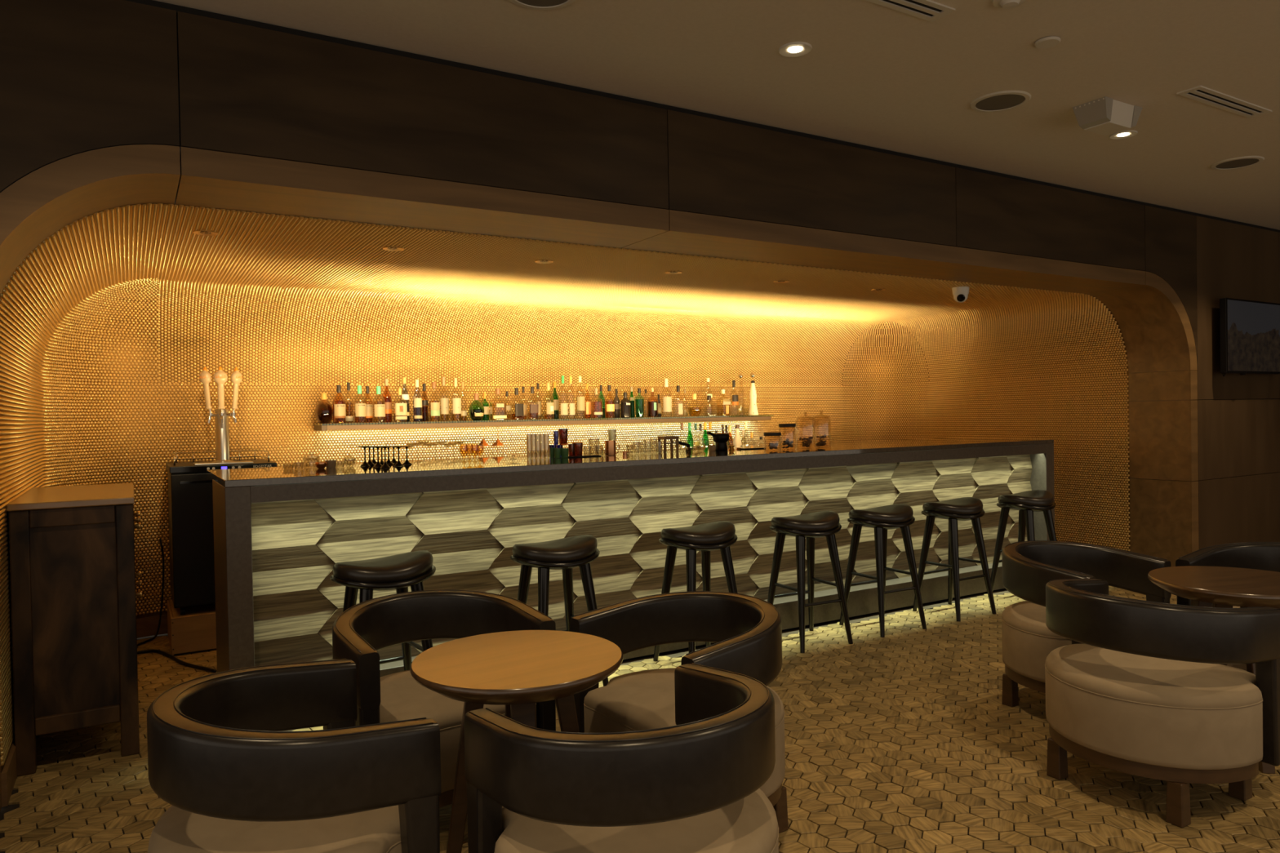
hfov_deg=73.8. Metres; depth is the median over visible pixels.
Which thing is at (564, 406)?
bottle
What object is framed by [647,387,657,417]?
bottle
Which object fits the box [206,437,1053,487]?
countertop
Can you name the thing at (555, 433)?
glass
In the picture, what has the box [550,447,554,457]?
cup
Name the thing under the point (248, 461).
drip tray
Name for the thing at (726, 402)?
bottle
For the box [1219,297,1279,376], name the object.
television
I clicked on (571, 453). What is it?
glass
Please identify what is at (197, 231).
recessed light
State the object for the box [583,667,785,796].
seat cushion
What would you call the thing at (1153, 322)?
trim
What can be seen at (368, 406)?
bottle
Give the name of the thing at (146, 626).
baseboard
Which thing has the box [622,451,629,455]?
copper jigger
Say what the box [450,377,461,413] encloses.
bottle
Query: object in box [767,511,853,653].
bar stool
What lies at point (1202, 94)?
ceiling vent
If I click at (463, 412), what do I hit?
bottle
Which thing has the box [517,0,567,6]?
grille
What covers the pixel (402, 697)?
seat cushion
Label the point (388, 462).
glass
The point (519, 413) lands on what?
bottle
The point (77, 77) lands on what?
wall
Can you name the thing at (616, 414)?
bottle
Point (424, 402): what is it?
bottle
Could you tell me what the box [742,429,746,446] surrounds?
bottle
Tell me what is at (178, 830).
seat cushion
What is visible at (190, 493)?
cooler
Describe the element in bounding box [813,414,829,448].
glass jar
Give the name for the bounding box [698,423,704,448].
bottle
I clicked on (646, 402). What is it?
bottle
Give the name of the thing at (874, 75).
ceiling
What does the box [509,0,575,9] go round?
ceiling speaker
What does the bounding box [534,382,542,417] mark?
bottle
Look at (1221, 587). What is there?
round table
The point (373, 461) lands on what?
glass
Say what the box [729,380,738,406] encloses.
bottle
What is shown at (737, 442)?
bottle
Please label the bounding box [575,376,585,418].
bottle
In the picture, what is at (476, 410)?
bottle
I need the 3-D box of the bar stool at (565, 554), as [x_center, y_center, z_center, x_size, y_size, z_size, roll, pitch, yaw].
[-0.394,0.898,4.034,0.441,0.736,0.369,-2,1,-33]
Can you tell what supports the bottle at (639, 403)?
on the wall shelf
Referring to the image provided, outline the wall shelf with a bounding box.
[314,414,771,431]
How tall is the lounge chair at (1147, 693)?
0.691 m
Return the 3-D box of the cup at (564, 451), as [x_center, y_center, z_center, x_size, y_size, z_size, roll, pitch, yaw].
[-0.436,0.154,4.934,0.050,0.056,0.050,-1,1,-31]
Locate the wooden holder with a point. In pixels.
(660, 437)
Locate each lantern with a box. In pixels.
[476,435,489,457]
[491,426,504,457]
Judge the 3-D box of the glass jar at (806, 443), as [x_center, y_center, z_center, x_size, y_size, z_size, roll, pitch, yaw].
[1.100,0.022,5.656,0.134,0.245,0.133,-1,1,-31]
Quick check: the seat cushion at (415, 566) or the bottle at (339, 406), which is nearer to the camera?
the seat cushion at (415, 566)
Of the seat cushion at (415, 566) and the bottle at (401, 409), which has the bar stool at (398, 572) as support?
the seat cushion at (415, 566)
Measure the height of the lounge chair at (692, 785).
0.691 m
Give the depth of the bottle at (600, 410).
6.77 m
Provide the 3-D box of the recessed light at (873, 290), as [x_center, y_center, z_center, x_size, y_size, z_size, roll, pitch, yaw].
[1.608,-0.921,5.741,0.100,0.006,0.100,-1,1,-31]
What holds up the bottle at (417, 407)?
on the wall shelf
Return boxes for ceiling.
[154,0,1279,230]
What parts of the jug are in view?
handle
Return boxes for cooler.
[165,366,276,614]
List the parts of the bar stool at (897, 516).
leg, leg, seat frame, leg, leg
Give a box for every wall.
[0,0,1279,549]
[0,203,1130,773]
[1128,400,1182,401]
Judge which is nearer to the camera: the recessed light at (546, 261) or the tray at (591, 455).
the recessed light at (546, 261)
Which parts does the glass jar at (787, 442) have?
lid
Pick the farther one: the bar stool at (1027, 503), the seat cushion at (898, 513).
the bar stool at (1027, 503)
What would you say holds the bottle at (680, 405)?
on the wall shelf
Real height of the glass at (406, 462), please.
0.098 m
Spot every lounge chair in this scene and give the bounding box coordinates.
[146,658,440,852]
[332,589,555,807]
[463,662,778,852]
[569,591,788,833]
[1001,540,1171,706]
[1044,577,1279,827]
[1175,542,1279,671]
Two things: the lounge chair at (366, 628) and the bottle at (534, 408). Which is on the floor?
the lounge chair at (366, 628)
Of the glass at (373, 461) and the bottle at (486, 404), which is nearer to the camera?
the glass at (373, 461)
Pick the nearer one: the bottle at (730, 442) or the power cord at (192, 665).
the power cord at (192, 665)
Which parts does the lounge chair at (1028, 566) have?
leg, frame, arm post, backrest, arm post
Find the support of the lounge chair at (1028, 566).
on the floor
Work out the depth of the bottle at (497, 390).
6.20 m
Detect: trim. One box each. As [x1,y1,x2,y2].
[0,144,1199,811]
[282,589,1009,731]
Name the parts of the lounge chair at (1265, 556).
arm post, backrest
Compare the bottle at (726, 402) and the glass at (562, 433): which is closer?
the glass at (562, 433)
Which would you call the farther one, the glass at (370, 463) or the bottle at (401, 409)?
the bottle at (401, 409)
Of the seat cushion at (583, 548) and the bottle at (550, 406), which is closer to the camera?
the seat cushion at (583, 548)
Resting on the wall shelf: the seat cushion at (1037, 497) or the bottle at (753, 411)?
the bottle at (753, 411)
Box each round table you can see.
[409,630,622,852]
[1147,565,1279,773]
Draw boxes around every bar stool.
[329,550,435,671]
[510,534,608,686]
[653,520,737,661]
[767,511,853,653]
[839,503,926,637]
[912,497,996,621]
[987,489,1057,596]
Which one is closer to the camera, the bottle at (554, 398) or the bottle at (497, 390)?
the bottle at (497, 390)
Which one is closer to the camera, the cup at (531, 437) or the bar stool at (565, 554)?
the bar stool at (565, 554)
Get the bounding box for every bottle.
[315,393,333,423]
[332,385,346,423]
[345,382,353,421]
[353,385,366,422]
[365,386,373,422]
[372,386,385,417]
[382,378,392,422]
[393,388,407,422]
[400,377,409,421]
[413,379,422,422]
[422,383,428,421]
[428,382,439,421]
[439,377,448,418]
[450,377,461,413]
[459,382,466,421]
[468,393,484,420]
[481,392,489,420]
[489,388,506,420]
[502,391,511,415]
[510,387,524,420]
[521,386,527,417]
[526,386,538,419]
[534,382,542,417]
[543,382,554,419]
[551,382,559,419]
[558,375,568,415]
[566,375,575,414]
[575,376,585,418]
[583,383,591,417]
[590,388,602,418]
[597,385,604,417]
[604,385,614,412]
[613,388,620,417]
[620,391,630,417]
[629,386,635,417]
[634,387,644,417]
[644,389,648,414]
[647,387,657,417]
[657,394,661,417]
[662,378,671,417]
[672,385,684,414]
[682,389,688,415]
[686,422,693,448]
[692,393,700,403]
[692,422,699,445]
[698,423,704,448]
[702,422,708,448]
[704,395,717,416]
[708,422,711,429]
[720,389,730,416]
[721,424,724,433]
[724,425,727,444]
[727,425,733,447]
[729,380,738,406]
[733,424,742,447]
[737,373,745,412]
[742,421,749,444]
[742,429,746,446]
[747,373,758,415]
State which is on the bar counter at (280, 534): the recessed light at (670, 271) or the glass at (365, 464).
the glass at (365, 464)
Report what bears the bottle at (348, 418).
on the wall shelf
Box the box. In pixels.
[166,599,216,655]
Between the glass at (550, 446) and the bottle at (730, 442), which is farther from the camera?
the bottle at (730, 442)
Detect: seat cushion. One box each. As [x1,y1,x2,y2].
[147,804,401,852]
[332,550,433,582]
[379,670,536,792]
[494,788,778,852]
[511,534,597,562]
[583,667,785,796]
[660,520,735,544]
[770,511,839,531]
[848,503,913,523]
[922,497,982,515]
[997,489,1054,506]
[1001,600,1071,682]
[1044,644,1262,769]
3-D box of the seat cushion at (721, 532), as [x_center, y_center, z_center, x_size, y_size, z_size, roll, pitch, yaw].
[0.306,0.556,4.475,0.418,0.090,0.330,-1,1,-31]
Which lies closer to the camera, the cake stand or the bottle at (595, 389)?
the cake stand
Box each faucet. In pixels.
[207,413,217,416]
[225,412,236,416]
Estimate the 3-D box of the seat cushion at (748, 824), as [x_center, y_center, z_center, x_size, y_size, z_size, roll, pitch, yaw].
[0.016,0.981,1.916,0.664,0.250,0.546,-2,1,-33]
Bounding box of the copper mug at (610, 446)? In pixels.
[604,440,619,456]
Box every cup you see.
[324,459,336,467]
[530,436,536,457]
[543,436,549,457]
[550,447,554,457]
[554,448,560,457]
[560,448,568,457]
[708,444,715,451]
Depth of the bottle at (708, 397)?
7.20 m
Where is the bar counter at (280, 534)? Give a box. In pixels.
[206,437,1054,676]
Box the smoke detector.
[992,0,1026,8]
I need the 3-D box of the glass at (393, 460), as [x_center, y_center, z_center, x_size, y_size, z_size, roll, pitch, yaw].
[-1.356,0.154,4.698,0.093,0.093,0.092,-1,1,-31]
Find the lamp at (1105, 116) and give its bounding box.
[1072,96,1142,135]
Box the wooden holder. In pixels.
[657,435,679,453]
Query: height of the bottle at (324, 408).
0.202 m
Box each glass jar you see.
[764,432,781,450]
[778,423,795,449]
[795,415,816,448]
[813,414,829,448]
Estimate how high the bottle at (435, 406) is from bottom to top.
0.279 m
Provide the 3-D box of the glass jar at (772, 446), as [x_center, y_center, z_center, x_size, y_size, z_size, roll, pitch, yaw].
[0.844,0.095,5.434,0.110,0.114,0.109,-1,1,-31]
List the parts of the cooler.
rail post, door, handle, spout, rail, rail, handle, spout, handle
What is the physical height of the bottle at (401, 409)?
0.233 m
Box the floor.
[0,586,1279,852]
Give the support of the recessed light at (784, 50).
in the ceiling
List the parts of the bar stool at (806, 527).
leg, leg, seat frame, leg, leg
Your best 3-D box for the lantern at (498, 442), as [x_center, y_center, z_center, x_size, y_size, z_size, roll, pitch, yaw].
[-1.018,0.142,6.117,0.100,0.286,0.087,-1,1,-31]
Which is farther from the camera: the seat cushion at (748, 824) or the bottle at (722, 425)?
the bottle at (722, 425)
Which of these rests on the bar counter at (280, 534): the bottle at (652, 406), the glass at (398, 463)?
the glass at (398, 463)
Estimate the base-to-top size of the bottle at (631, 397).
0.251 m
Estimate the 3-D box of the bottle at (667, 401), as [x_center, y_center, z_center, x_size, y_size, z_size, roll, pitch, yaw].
[0.217,-0.235,6.990,0.086,0.315,0.087,-1,1,-27]
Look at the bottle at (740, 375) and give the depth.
7.49 m
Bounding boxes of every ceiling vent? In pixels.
[865,0,955,22]
[1176,85,1272,118]
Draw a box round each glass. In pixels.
[357,445,371,466]
[367,447,374,465]
[370,445,382,466]
[371,447,377,464]
[377,445,393,468]
[379,447,383,465]
[386,446,394,464]
[391,445,406,466]
[391,447,397,462]
[402,445,414,464]
[548,444,556,457]
[553,431,558,444]
[556,444,563,448]
[558,428,568,444]
[568,444,573,456]
[572,442,582,455]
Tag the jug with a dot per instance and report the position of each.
(721, 440)
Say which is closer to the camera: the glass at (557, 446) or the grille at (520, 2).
the grille at (520, 2)
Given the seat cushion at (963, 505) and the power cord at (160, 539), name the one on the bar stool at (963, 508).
the seat cushion at (963, 505)
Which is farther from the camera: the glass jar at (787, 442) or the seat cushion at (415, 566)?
the glass jar at (787, 442)
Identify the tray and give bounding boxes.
[192,460,253,465]
[568,454,601,457]
[739,447,765,449]
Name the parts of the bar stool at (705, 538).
leg, leg, seat frame, leg, leg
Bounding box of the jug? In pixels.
[706,431,729,450]
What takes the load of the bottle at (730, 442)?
on the countertop
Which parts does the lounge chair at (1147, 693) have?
leg, frame, backrest, leg, leg, arm post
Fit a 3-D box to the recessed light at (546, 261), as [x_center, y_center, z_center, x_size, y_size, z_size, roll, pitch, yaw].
[-0.503,-0.867,4.476,0.100,0.006,0.100,-1,1,-31]
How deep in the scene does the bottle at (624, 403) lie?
6.76 m
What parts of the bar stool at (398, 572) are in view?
leg, leg, seat frame, leg, leg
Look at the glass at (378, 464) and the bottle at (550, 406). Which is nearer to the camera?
the glass at (378, 464)
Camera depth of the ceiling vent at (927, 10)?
2.94 m
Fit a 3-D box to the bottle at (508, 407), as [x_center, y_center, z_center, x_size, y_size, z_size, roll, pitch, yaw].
[-0.993,-0.156,6.381,0.052,0.215,0.052,-2,1,-36]
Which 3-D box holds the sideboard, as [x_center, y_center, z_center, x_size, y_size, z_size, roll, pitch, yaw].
[-2.404,0.793,3.694,0.431,1.021,0.975,-1,1,-31]
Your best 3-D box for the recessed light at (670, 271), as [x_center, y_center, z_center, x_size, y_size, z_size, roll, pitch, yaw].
[0.193,-0.884,4.893,0.100,0.006,0.100,-1,1,-31]
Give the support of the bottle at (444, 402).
on the wall shelf
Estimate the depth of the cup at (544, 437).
4.95 m
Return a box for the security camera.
[951,286,968,302]
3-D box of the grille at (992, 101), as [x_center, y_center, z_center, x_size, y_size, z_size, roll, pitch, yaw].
[1.627,-1.467,3.854,0.202,0.005,0.202,-1,1,-31]
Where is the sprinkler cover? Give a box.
[1034,36,1061,48]
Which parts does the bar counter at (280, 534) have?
panel, panel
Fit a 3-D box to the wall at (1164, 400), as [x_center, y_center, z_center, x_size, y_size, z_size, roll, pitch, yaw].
[8.551,-0.258,7.223,0.099,2.760,9.600,-1,1,-31]
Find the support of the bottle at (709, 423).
on the countertop
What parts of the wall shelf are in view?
glass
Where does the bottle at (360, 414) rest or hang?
on the wall shelf
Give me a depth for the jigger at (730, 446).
5.59 m
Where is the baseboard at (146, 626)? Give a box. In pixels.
[0,614,167,807]
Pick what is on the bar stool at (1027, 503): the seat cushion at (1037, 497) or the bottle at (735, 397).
the seat cushion at (1037, 497)
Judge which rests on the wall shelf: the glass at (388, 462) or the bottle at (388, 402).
the bottle at (388, 402)
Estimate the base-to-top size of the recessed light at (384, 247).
0.006 m
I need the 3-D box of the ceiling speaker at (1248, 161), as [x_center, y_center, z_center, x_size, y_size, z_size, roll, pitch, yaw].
[3.431,-1.512,4.901,0.256,0.008,0.256,-1,1,-31]
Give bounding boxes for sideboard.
[6,483,142,776]
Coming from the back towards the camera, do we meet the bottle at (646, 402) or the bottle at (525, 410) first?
the bottle at (646, 402)
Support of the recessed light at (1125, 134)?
in the ceiling
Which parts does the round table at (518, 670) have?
leg, leg, leg, leg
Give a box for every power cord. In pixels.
[137,537,164,645]
[137,648,217,672]
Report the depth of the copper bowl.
4.26 m
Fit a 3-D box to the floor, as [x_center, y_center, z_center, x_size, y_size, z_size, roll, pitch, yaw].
[2.100,1.258,3.361,15.000,0.061,9.600,-1,1,-31]
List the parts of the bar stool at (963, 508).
leg, leg, seat frame, leg, leg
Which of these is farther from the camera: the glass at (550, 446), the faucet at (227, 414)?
the faucet at (227, 414)
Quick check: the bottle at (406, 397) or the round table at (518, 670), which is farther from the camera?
the bottle at (406, 397)
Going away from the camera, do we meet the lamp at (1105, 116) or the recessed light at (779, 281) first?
the lamp at (1105, 116)
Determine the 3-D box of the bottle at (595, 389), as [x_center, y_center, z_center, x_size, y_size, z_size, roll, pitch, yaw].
[-0.341,-0.181,6.655,0.077,0.234,0.077,-2,1,-33]
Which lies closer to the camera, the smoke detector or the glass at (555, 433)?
the smoke detector
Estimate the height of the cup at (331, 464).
0.038 m
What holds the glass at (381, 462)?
on the bar counter at (280, 534)
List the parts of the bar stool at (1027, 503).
leg, leg, seat frame, leg, leg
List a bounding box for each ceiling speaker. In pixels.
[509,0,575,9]
[969,90,1031,112]
[1209,155,1264,169]
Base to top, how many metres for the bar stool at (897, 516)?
0.736 m
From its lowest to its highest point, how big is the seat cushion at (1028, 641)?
0.250 m
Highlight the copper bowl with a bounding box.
[315,462,327,468]
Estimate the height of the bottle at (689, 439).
0.321 m
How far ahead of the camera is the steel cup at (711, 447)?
5.49 m
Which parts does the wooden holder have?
leg, leg, leg, leg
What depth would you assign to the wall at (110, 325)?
5.78 m
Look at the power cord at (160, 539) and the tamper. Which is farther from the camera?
the tamper
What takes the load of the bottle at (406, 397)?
on the wall shelf
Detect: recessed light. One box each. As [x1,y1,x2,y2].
[192,229,217,235]
[382,245,404,251]
[534,258,553,263]
[665,270,682,274]
[773,280,789,283]
[778,41,812,57]
[871,288,886,291]
[1109,130,1137,139]
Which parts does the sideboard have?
leg, rail, rail, leg, knob, knob, knob, knob, knob, knob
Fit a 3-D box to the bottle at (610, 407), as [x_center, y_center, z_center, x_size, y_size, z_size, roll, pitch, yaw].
[-0.240,-0.196,6.716,0.075,0.260,0.076,-1,1,-28]
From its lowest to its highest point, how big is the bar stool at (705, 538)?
0.736 m
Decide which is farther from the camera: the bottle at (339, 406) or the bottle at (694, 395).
the bottle at (694, 395)
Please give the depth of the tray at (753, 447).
5.69 m
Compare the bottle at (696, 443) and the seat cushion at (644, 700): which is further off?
the bottle at (696, 443)
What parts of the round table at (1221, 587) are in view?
leg, leg, leg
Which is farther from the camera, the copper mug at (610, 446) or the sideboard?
the copper mug at (610, 446)
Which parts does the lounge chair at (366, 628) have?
arm post, backrest, frame, arm post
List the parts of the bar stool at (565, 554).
leg, leg, seat frame, leg, leg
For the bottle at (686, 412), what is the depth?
7.19 m
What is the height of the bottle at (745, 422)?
0.325 m
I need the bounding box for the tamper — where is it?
[678,440,691,451]
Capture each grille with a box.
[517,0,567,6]
[976,93,1024,110]
[1215,158,1258,168]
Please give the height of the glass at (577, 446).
0.082 m
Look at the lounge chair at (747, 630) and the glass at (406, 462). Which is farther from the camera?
the glass at (406, 462)
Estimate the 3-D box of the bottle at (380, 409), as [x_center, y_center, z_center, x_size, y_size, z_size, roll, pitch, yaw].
[-1.775,-0.150,5.796,0.082,0.248,0.084,-2,1,-38]
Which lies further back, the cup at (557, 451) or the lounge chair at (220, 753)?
the cup at (557, 451)
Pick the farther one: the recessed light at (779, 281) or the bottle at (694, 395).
the bottle at (694, 395)
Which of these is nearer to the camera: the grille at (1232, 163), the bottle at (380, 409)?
the grille at (1232, 163)
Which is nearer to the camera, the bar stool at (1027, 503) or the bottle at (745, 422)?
the bar stool at (1027, 503)
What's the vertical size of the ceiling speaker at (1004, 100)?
0.008 m
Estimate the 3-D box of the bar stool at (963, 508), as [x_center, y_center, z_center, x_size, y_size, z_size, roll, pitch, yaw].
[2.023,0.835,5.505,0.441,0.736,0.369,-1,1,-31]
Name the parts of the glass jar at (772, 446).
lid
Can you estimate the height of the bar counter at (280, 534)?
1.070 m
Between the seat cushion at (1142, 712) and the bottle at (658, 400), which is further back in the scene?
the bottle at (658, 400)
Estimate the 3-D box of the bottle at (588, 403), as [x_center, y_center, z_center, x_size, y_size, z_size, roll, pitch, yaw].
[-0.416,-0.199,6.727,0.055,0.272,0.054,0,1,43]
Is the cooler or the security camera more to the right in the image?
the security camera
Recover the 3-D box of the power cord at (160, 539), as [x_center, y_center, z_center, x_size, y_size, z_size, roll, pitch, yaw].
[-2.964,0.994,5.136,0.024,0.601,0.317,-1,1,4]
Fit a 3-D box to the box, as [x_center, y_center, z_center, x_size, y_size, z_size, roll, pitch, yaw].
[-2.531,1.178,5.192,0.586,0.215,0.597,-1,1,-31]
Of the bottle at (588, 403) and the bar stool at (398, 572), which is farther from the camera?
the bottle at (588, 403)
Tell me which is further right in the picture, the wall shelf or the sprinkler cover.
the sprinkler cover
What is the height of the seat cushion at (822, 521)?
0.090 m
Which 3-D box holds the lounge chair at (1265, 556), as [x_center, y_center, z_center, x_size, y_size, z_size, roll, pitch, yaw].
[2.744,0.868,3.608,0.549,0.691,0.666,-2,1,-33]
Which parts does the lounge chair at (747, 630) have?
arm post, backrest, frame, leg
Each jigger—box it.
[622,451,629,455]
[728,445,734,449]
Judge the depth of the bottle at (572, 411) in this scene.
6.52 m
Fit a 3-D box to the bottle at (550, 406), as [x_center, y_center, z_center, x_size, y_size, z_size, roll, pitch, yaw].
[-0.691,-0.192,6.446,0.081,0.275,0.080,0,1,40]
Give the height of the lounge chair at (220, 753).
0.691 m
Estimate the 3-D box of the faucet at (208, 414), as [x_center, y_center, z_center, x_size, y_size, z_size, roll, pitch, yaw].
[-2.576,-0.072,5.137,0.032,0.021,0.062,-1,1,24]
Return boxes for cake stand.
[504,453,522,459]
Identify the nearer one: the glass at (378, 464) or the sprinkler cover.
the sprinkler cover
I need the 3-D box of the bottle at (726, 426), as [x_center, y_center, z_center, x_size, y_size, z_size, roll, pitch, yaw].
[0.729,0.136,7.176,0.050,0.290,0.050,0,1,42]
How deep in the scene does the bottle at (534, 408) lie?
6.35 m
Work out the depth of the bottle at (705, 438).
6.91 m
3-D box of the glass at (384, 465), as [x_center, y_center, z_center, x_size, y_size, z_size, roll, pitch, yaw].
[-1.267,0.151,4.239,0.084,0.108,0.083,-1,1,-31]
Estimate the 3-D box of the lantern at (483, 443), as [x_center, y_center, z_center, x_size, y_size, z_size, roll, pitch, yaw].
[-1.117,0.145,6.093,0.100,0.286,0.087,-1,1,-31]
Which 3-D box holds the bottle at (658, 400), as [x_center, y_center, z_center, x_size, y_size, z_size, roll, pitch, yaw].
[0.156,-0.172,7.070,0.039,0.189,0.040,-2,1,-39]

